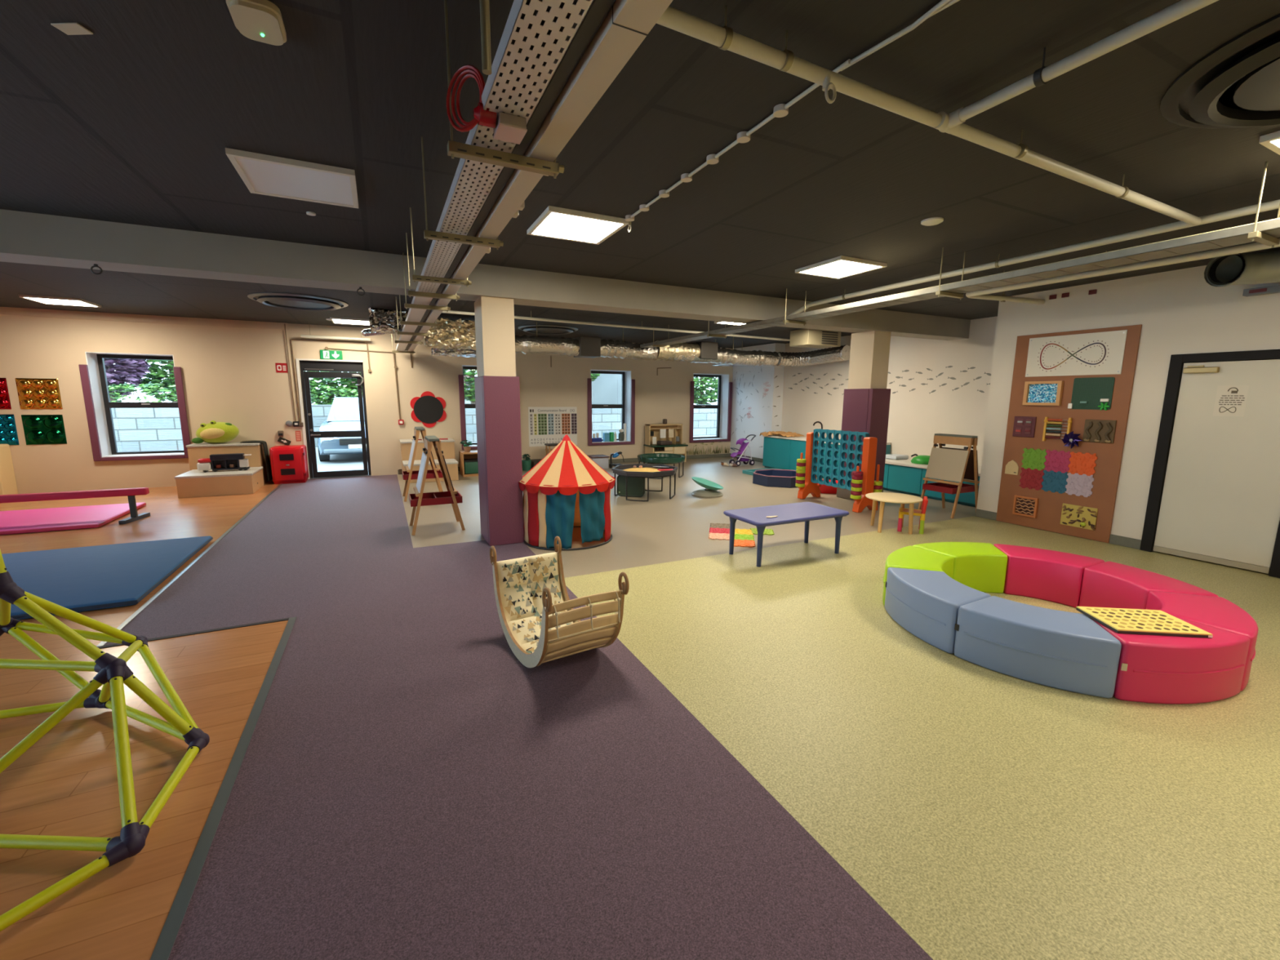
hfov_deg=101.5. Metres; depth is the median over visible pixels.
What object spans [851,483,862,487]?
disc
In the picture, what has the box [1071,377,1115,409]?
board
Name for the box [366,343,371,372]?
conduit
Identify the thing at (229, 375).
wall
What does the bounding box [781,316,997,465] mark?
wall
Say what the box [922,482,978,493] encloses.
paint tray
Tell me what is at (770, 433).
paper
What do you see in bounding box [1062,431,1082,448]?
windmill
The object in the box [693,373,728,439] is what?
window
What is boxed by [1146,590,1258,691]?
bench
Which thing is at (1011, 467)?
house
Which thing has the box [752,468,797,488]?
tub
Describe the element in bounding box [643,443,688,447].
countertop
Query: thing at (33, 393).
tile
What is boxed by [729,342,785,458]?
wall
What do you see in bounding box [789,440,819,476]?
base cabinet
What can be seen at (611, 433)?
tumbler
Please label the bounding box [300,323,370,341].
pipe
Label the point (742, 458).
basket
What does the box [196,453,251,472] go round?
toy truck
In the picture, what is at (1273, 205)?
pipe
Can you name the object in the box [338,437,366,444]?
grille
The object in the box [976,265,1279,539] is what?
wall
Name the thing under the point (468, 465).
storage unit
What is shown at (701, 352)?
air duct
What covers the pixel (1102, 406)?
toy leaf
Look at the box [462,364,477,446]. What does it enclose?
window
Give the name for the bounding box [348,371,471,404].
house
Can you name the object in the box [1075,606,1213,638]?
board
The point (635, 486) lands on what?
crate
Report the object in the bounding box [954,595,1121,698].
bench
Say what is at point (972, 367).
mural
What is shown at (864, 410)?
padding
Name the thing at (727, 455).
baseboard
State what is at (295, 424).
switch box
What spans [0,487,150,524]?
beam
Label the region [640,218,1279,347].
tray
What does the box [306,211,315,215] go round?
ceiling sensor
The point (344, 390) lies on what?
hedge
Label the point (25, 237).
beam
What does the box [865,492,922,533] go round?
round table
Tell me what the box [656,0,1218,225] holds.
pipe
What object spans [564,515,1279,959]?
floor
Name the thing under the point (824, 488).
basin
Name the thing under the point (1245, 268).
duct
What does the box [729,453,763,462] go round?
baseboard
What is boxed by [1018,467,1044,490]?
tile
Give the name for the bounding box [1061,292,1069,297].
tag
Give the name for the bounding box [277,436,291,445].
arrow sign
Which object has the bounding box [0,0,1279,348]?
ceiling
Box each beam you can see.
[0,208,970,340]
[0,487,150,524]
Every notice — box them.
[295,431,301,440]
[1213,385,1248,416]
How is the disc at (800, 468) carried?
on the disc at (797, 471)
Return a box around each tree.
[103,358,151,402]
[117,359,177,402]
[303,370,362,404]
[463,369,477,404]
[591,373,600,381]
[693,377,718,404]
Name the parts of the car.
number plate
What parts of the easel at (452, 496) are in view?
leg, leg, rail, rail, leg, leg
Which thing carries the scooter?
on the floor at (437, 525)
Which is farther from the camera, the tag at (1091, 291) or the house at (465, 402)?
the house at (465, 402)
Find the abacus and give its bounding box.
[1042,417,1071,440]
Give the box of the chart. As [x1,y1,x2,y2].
[528,406,577,446]
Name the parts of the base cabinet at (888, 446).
door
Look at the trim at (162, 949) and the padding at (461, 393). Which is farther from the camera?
the padding at (461, 393)
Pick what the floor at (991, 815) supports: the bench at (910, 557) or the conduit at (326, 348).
the bench at (910, 557)
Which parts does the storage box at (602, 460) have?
lid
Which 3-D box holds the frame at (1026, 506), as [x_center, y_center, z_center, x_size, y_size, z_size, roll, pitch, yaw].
[4.970,0.340,6.742,0.029,0.250,0.270,-4,10,-26]
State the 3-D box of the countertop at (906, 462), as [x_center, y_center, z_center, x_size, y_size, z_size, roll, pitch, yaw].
[5.069,-0.260,8.994,0.985,0.042,2.540,-4,10,-26]
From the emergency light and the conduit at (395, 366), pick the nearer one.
the emergency light
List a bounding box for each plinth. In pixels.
[173,466,264,497]
[186,441,267,484]
[399,438,454,471]
[402,458,458,483]
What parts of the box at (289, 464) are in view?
door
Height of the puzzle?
0.263 m
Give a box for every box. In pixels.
[269,444,308,484]
[293,421,299,426]
[493,111,527,144]
[587,454,609,469]
[1242,284,1279,296]
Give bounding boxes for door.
[295,358,371,479]
[1139,349,1279,577]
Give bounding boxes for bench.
[882,545,954,605]
[884,567,991,653]
[912,542,1007,593]
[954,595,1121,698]
[993,543,1104,607]
[1079,561,1217,609]
[1090,616,1249,704]
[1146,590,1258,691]
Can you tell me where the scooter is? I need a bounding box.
[608,451,624,468]
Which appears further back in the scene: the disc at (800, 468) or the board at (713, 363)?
the board at (713, 363)
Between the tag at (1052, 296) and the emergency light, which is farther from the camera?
the emergency light
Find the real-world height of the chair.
0.430 m
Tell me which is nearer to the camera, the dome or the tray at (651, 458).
the dome
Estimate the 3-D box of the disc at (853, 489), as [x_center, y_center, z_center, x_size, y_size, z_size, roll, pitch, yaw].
[3.115,0.129,7.519,0.148,0.055,0.146,-4,10,-26]
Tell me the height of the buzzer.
0.110 m
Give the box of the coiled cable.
[446,64,496,132]
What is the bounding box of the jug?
[662,418,666,424]
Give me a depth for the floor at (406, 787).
2.15 m
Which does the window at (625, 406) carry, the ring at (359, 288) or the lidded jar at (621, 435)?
the lidded jar at (621, 435)
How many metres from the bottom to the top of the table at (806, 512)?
0.458 m
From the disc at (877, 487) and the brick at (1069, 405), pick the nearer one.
the brick at (1069, 405)
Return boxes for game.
[797,428,879,512]
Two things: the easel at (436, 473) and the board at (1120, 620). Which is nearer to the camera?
the board at (1120, 620)
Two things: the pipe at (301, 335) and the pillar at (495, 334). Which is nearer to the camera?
the pillar at (495, 334)
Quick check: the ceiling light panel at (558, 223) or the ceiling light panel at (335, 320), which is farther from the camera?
the ceiling light panel at (335, 320)
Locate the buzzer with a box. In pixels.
[285,420,292,426]
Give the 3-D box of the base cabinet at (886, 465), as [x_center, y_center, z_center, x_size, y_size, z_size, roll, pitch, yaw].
[4.679,-0.127,9.837,0.965,0.487,0.736,-4,10,-26]
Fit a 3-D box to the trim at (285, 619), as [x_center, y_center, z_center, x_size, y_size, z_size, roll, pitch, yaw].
[-3.047,1.051,3.598,1.060,0.005,0.035,-4,10,-26]
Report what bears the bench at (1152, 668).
on the floor at (991, 815)
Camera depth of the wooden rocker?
3.34 m
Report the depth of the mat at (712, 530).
6.42 m
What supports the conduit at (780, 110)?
attached to the ceiling
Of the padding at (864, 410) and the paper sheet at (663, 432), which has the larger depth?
the paper sheet at (663, 432)
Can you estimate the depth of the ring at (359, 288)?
4.99 m
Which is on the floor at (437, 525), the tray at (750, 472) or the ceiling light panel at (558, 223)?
the tray at (750, 472)
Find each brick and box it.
[1067,403,1072,408]
[1100,398,1109,401]
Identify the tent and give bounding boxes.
[518,434,615,551]
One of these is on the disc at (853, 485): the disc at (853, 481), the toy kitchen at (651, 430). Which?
the disc at (853, 481)
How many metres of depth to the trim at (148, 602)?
4.74 m
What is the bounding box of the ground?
[315,435,715,471]
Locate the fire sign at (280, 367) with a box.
[275,363,288,373]
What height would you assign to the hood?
0.167 m
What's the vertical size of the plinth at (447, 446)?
0.735 m
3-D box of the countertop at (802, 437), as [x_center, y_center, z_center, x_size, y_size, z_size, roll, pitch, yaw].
[3.920,-0.878,11.301,0.955,0.042,2.720,-4,10,-26]
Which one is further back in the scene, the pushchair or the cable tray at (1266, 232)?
the pushchair
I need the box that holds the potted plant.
[460,440,472,452]
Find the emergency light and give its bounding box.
[277,430,284,436]
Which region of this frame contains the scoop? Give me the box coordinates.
[657,468,672,471]
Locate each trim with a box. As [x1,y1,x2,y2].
[0,306,288,329]
[0,444,17,494]
[96,483,282,646]
[97,617,288,648]
[150,617,296,959]
[310,475,371,479]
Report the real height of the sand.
0.054 m
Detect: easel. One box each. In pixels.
[401,426,443,502]
[408,435,465,535]
[917,433,979,518]
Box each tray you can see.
[391,0,593,354]
[401,469,443,479]
[408,490,462,506]
[544,443,558,446]
[591,432,601,442]
[591,437,601,442]
[611,463,677,476]
[637,453,685,464]
[637,453,685,479]
[640,161,1279,348]
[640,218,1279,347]
[742,467,781,475]
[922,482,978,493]
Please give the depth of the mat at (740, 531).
6.37 m
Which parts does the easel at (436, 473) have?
leg, leg, rail, leg, leg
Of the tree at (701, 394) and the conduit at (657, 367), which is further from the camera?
the tree at (701, 394)
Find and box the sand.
[623,467,659,471]
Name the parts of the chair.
leg, seat frame, seat, leg, backrest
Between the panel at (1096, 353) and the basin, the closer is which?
the panel at (1096, 353)
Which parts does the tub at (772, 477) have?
rim trim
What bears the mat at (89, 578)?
on the floor at (65, 784)
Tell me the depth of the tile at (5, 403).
8.25 m
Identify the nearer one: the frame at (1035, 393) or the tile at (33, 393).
the frame at (1035, 393)
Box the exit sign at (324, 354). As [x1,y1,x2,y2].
[320,350,342,359]
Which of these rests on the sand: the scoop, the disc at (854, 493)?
the scoop
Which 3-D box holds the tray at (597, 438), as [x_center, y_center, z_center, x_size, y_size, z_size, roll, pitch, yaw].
[-1.086,-1.055,12.912,0.260,0.225,0.160,-4,10,-26]
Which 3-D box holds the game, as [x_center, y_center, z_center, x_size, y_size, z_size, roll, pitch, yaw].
[3.055,-0.192,8.075,0.458,1.145,1.240,-4,10,-26]
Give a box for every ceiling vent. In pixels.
[247,292,348,311]
[518,324,577,334]
[1160,13,1279,128]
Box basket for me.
[737,456,749,461]
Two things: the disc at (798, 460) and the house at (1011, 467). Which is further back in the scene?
the disc at (798, 460)
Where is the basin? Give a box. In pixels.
[816,479,838,493]
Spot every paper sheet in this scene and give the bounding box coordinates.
[652,436,656,444]
[660,429,666,437]
[668,428,674,437]
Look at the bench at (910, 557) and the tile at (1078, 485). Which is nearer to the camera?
the bench at (910, 557)
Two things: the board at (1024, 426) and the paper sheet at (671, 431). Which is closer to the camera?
the board at (1024, 426)
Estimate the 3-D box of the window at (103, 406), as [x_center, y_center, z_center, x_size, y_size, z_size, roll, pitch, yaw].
[-8.729,-1.313,9.175,1.130,1.751,0.425,-4,10,-26]
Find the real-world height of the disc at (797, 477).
0.055 m
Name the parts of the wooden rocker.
panel, panel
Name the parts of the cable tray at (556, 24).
threaded rod, threaded rod, threaded rod, threaded rod, threaded rod, threaded rod, threaded rod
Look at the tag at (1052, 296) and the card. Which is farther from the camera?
the tag at (1052, 296)
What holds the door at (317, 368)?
in the wall at (229, 375)
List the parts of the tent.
wall panel, wall panel, wall panel, wall panel, wall panel, wall panel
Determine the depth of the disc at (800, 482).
8.47 m
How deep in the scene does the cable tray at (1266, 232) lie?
3.99 m
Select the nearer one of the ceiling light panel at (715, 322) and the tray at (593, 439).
the ceiling light panel at (715, 322)
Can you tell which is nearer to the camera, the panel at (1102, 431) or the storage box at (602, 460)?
the panel at (1102, 431)
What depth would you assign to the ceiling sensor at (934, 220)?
3.90 m
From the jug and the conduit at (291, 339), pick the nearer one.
the conduit at (291, 339)
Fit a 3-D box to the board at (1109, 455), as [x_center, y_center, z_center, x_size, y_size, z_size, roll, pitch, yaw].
[5.121,-0.563,6.361,0.022,2.427,1.235,-4,10,-26]
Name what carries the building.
on the ground
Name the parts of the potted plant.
pot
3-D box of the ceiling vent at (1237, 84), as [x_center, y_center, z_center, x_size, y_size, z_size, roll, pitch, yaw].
[2.796,-1.600,1.970,1.200,0.074,1.200,-4,10,-26]
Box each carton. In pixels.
[602,432,609,441]
[623,423,626,440]
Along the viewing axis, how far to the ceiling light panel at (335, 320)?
9.23 m
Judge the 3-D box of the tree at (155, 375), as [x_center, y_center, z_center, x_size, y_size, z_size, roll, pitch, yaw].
[-17.093,-4.010,19.064,3.277,5.095,2.316,-4,10,-26]
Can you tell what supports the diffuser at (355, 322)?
attached to the ceiling light panel at (335, 320)
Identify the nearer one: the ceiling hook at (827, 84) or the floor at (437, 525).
the ceiling hook at (827, 84)
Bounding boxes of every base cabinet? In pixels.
[762,436,791,469]
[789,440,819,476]
[822,443,890,480]
[882,463,888,490]
[887,464,922,496]
[920,468,980,506]
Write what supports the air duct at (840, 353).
hanging from the ceiling
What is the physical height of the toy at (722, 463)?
0.100 m
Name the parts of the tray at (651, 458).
leg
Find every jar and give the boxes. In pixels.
[618,428,624,441]
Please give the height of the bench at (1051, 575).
0.338 m
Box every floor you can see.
[0,480,288,959]
[103,474,933,959]
[396,457,975,577]
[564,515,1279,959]
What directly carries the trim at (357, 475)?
attached to the wall at (229, 375)
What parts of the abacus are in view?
post, post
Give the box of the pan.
[657,440,671,445]
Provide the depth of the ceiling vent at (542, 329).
10.02 m
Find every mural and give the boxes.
[682,441,729,454]
[732,366,770,447]
[773,365,991,426]
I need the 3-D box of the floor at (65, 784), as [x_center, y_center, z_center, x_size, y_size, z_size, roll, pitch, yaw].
[-4.810,1.365,1.746,5.920,0.060,16.950,-4,10,-26]
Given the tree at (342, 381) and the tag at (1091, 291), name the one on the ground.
the tree at (342, 381)
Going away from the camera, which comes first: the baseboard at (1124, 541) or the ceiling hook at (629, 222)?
the ceiling hook at (629, 222)
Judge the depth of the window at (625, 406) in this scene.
13.22 m
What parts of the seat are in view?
dish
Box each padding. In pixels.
[78,364,191,461]
[457,374,477,449]
[474,375,524,546]
[586,377,635,445]
[688,381,732,442]
[841,388,890,485]
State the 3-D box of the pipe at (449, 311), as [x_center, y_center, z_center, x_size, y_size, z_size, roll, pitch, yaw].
[0.252,-2.734,9.279,7.517,0.139,0.044,-5,10,-30]
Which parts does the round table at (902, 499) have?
leg, leg, leg, leg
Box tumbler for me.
[608,431,613,441]
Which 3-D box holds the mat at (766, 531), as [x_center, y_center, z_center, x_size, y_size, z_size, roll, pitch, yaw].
[1.498,0.628,6.417,0.277,0.019,0.277,2,9,9]
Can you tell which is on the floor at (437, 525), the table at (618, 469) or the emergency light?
the table at (618, 469)
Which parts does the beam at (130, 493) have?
leg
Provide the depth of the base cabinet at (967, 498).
8.28 m
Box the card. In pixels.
[50,22,93,35]
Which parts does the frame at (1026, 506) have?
rod, rod, rod, rod, rod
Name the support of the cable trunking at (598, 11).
attached to the cable tray at (556, 24)
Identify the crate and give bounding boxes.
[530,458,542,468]
[617,475,644,497]
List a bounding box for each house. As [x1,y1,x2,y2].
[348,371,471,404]
[1004,459,1018,475]
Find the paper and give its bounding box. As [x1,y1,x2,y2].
[760,431,804,436]
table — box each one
[611,463,677,501]
[723,502,848,567]
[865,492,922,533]
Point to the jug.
(664, 420)
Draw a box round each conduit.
[284,324,296,421]
[290,338,364,422]
[324,346,391,352]
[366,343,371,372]
[393,352,400,419]
[625,0,959,222]
[657,367,671,375]
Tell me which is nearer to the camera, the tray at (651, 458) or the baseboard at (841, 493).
the baseboard at (841, 493)
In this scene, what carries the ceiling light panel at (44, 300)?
attached to the ceiling
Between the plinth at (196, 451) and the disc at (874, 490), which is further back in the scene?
the plinth at (196, 451)
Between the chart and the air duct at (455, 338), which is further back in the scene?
the chart
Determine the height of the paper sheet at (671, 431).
0.220 m
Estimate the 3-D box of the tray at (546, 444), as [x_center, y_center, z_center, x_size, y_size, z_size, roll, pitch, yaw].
[-1.976,-0.808,11.927,0.330,0.040,0.310,-4,10,-26]
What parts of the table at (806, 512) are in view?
leg, leg, leg, leg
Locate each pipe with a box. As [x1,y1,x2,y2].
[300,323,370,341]
[441,310,790,341]
[479,0,491,75]
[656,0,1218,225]
[789,199,1279,315]
[965,238,1279,304]
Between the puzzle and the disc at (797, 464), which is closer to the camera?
the puzzle
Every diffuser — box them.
[27,297,94,306]
[333,319,368,324]
[532,212,622,242]
[718,321,745,324]
[800,260,879,277]
[1271,138,1279,146]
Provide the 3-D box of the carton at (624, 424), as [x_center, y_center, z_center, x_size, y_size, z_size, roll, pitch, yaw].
[-0.385,-1.214,13.258,0.060,0.440,0.060,-4,10,-26]
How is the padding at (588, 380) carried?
attached to the wall at (229, 375)
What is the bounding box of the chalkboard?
[410,391,446,427]
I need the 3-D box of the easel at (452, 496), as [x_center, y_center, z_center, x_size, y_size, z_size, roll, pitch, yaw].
[-2.530,0.041,6.433,0.603,1.134,0.550,-4,10,-26]
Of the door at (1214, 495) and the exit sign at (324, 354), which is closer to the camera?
the door at (1214, 495)
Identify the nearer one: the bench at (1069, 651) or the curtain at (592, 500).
the bench at (1069, 651)
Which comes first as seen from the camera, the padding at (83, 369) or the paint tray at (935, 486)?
the paint tray at (935, 486)
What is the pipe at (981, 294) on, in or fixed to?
attached to the ceiling
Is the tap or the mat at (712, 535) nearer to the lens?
the mat at (712, 535)
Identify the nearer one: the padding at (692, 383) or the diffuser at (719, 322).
the diffuser at (719, 322)
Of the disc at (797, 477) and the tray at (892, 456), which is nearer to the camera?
the disc at (797, 477)
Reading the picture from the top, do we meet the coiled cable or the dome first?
the coiled cable
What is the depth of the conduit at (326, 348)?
10.26 m
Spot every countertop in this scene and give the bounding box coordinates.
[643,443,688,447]
[763,434,890,444]
[884,457,981,475]
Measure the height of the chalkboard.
0.760 m
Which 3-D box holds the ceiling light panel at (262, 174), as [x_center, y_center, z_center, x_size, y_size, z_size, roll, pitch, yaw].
[-2.115,-1.856,3.254,0.620,0.031,0.620,-4,10,-26]
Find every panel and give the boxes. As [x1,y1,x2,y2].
[18,294,102,307]
[225,147,358,208]
[329,316,369,325]
[526,205,628,244]
[714,320,745,325]
[795,255,887,279]
[1025,329,1127,377]
[1082,419,1116,443]
[1258,130,1279,155]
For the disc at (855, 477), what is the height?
0.055 m
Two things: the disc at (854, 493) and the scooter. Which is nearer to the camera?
the disc at (854, 493)
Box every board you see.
[711,338,756,366]
[995,324,1142,542]
[1012,416,1036,437]
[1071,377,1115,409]
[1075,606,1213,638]
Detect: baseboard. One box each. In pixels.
[397,453,729,474]
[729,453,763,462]
[836,483,883,501]
[975,508,1141,549]
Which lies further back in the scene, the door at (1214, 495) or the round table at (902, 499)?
the round table at (902, 499)
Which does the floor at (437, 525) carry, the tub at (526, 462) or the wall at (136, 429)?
the tub at (526, 462)
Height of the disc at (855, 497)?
0.055 m
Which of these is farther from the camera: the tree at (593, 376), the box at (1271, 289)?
the tree at (593, 376)
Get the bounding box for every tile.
[0,377,11,408]
[0,414,19,444]
[14,377,62,408]
[21,414,66,444]
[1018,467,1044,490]
[1021,448,1046,470]
[1040,470,1068,493]
[1044,449,1071,473]
[1064,472,1094,497]
[1067,451,1097,475]
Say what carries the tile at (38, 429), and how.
attached to the wall at (229, 375)
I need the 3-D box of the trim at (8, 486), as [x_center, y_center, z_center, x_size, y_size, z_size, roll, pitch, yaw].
[-10.162,-0.133,8.180,0.360,0.830,0.400,-4,10,-26]
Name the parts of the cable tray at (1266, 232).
threaded rod, threaded rod, threaded rod, threaded rod, threaded rod, threaded rod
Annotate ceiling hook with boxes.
[627,221,631,231]
[822,72,836,103]
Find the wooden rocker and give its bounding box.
[489,536,629,667]
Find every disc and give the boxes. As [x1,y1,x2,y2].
[795,466,805,470]
[795,469,805,473]
[795,472,805,476]
[795,475,804,479]
[795,480,804,484]
[795,483,804,487]
[796,458,806,462]
[796,462,805,466]
[850,486,862,491]
[850,490,862,495]
[850,494,861,499]
[851,475,862,479]
[851,479,862,484]
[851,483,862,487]
[852,471,862,475]
[873,485,882,489]
[873,488,882,492]
[874,480,882,485]
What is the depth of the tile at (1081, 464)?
6.16 m
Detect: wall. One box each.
[0,315,733,493]
[111,404,716,452]
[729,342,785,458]
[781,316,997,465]
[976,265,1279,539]
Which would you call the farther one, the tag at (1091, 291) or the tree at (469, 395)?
the tree at (469, 395)
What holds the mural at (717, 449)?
attached to the wall at (229, 375)
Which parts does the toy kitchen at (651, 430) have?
oven door, drawer, drawer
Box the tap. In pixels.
[813,421,822,429]
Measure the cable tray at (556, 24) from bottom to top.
0.508 m
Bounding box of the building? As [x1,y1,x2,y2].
[591,373,621,404]
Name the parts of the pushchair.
seat, handle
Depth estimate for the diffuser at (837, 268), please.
5.31 m
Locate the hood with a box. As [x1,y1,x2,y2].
[736,438,748,445]
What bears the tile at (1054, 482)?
attached to the board at (1109, 455)
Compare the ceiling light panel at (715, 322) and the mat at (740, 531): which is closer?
the mat at (740, 531)
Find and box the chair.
[897,496,928,533]
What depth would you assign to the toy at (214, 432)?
9.16 m
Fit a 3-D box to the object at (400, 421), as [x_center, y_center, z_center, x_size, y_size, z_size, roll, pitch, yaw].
[-4.941,-1.197,10.807,0.100,0.100,0.048,-4,10,-26]
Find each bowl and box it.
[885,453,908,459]
[911,455,929,464]
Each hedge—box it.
[107,382,177,402]
[310,385,358,404]
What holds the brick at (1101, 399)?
attached to the board at (1091, 390)
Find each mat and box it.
[0,502,146,534]
[1,535,213,619]
[708,532,729,540]
[709,527,729,533]
[710,523,729,528]
[733,539,755,547]
[734,528,753,534]
[734,533,754,540]
[750,528,773,535]
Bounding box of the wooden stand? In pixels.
[544,443,558,455]
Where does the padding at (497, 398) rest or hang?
attached to the pillar at (495, 334)
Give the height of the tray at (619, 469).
0.075 m
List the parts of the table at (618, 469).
leg, leg, leg, leg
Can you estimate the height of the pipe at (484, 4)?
0.778 m
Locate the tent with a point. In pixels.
(566, 495)
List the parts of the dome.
rod, rod, rod, rod, rod, rod, rod, rod, rod, rod, rod, rod, rod, rod, rod, rod, rod, rod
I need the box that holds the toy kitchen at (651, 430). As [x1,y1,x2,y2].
[643,423,688,462]
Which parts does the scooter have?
stem, seat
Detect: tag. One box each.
[1048,294,1057,299]
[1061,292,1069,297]
[1088,288,1097,294]
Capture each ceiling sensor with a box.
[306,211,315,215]
[920,217,943,226]
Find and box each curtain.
[545,489,576,549]
[578,488,604,543]
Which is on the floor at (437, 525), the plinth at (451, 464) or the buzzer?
the plinth at (451, 464)
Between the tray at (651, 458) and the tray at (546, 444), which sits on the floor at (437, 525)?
the tray at (651, 458)
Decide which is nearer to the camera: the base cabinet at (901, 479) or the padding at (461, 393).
the base cabinet at (901, 479)
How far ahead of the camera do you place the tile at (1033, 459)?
6.62 m
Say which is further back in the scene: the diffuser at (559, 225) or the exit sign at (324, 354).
the exit sign at (324, 354)
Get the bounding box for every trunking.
[404,0,615,351]
[407,0,672,351]
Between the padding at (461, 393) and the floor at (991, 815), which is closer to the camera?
the floor at (991, 815)
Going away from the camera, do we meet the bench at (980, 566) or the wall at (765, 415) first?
the bench at (980, 566)
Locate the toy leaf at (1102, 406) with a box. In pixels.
[1097,402,1109,410]
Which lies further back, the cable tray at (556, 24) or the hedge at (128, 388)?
the hedge at (128, 388)
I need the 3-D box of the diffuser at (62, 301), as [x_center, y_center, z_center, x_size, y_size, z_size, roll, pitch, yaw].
[-8.284,-2.559,7.495,0.560,0.012,0.560,-4,10,-26]
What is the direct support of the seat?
on the floor at (437, 525)
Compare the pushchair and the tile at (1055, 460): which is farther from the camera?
the pushchair
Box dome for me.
[0,549,209,931]
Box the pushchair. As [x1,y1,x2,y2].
[728,434,755,466]
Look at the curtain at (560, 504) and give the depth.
5.54 m
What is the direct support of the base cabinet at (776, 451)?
on the floor at (437, 525)
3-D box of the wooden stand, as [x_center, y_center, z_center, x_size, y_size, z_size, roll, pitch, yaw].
[-1.978,-0.546,11.968,0.330,0.570,0.310,-4,10,-26]
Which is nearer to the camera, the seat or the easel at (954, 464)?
the easel at (954, 464)
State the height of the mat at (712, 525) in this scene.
0.019 m
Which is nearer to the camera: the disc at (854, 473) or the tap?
the disc at (854, 473)
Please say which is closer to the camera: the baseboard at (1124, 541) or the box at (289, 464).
the baseboard at (1124, 541)
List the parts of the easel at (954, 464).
leg, leg, rail, leg, leg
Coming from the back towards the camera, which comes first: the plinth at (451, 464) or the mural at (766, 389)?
the mural at (766, 389)
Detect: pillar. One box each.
[474,295,515,377]
[848,330,890,388]
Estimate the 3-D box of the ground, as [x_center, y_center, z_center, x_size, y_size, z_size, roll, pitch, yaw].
[-10.887,-2.527,26.592,64.000,0.100,32.550,-4,10,-26]
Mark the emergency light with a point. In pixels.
(281, 433)
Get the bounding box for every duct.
[361,307,476,357]
[515,321,778,366]
[776,345,850,366]
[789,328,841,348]
[1204,249,1279,286]
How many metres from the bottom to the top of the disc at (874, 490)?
0.055 m
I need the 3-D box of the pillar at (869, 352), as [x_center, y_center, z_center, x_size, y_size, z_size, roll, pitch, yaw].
[3.606,-0.996,8.384,0.360,2.645,0.440,-4,10,-26]
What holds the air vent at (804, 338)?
hanging from the ceiling
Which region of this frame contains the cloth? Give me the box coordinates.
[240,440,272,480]
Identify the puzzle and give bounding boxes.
[1060,502,1097,530]
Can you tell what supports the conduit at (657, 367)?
attached to the wall at (229, 375)
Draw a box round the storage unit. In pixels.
[458,450,478,476]
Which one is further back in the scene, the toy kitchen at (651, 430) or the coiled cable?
the toy kitchen at (651, 430)
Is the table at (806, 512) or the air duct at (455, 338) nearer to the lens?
the table at (806, 512)
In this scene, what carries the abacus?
attached to the board at (1109, 455)
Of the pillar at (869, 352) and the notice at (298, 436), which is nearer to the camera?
the pillar at (869, 352)
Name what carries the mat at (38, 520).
on the floor at (65, 784)
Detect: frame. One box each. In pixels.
[1012,494,1038,518]
[1022,380,1063,405]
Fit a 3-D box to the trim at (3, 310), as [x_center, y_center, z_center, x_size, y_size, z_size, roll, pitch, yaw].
[-8.868,-2.699,8.618,5.150,0.119,0.035,-4,10,-26]
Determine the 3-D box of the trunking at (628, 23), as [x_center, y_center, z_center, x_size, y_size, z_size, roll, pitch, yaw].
[-1.708,-1.681,4.664,0.116,0.094,13.250,-4,10,-26]
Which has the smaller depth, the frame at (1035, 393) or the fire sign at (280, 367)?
the frame at (1035, 393)
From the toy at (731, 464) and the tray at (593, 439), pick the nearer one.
the toy at (731, 464)
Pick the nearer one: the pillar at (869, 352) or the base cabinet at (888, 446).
the pillar at (869, 352)
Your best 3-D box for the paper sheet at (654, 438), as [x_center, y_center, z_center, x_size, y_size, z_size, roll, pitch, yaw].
[0.364,-0.992,13.124,0.110,0.180,0.006,-4,10,-26]
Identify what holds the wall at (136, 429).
on the ground
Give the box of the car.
[317,396,366,461]
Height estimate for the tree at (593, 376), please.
5.896 m
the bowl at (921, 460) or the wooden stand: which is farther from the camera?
the wooden stand
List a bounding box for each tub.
[521,453,531,471]
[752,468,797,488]
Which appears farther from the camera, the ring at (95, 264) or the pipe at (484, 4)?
the ring at (95, 264)
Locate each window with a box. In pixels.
[84,351,184,457]
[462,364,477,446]
[590,369,631,443]
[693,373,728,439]
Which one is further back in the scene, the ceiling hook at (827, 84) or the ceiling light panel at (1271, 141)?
the ceiling light panel at (1271, 141)
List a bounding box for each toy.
[191,420,239,444]
[720,462,728,466]
[729,462,737,466]
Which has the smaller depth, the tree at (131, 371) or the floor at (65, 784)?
the floor at (65, 784)
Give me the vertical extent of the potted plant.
0.252 m
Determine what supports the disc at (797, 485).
on the game
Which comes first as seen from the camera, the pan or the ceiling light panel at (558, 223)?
the ceiling light panel at (558, 223)
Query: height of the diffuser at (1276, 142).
0.012 m
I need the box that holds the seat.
[691,476,723,497]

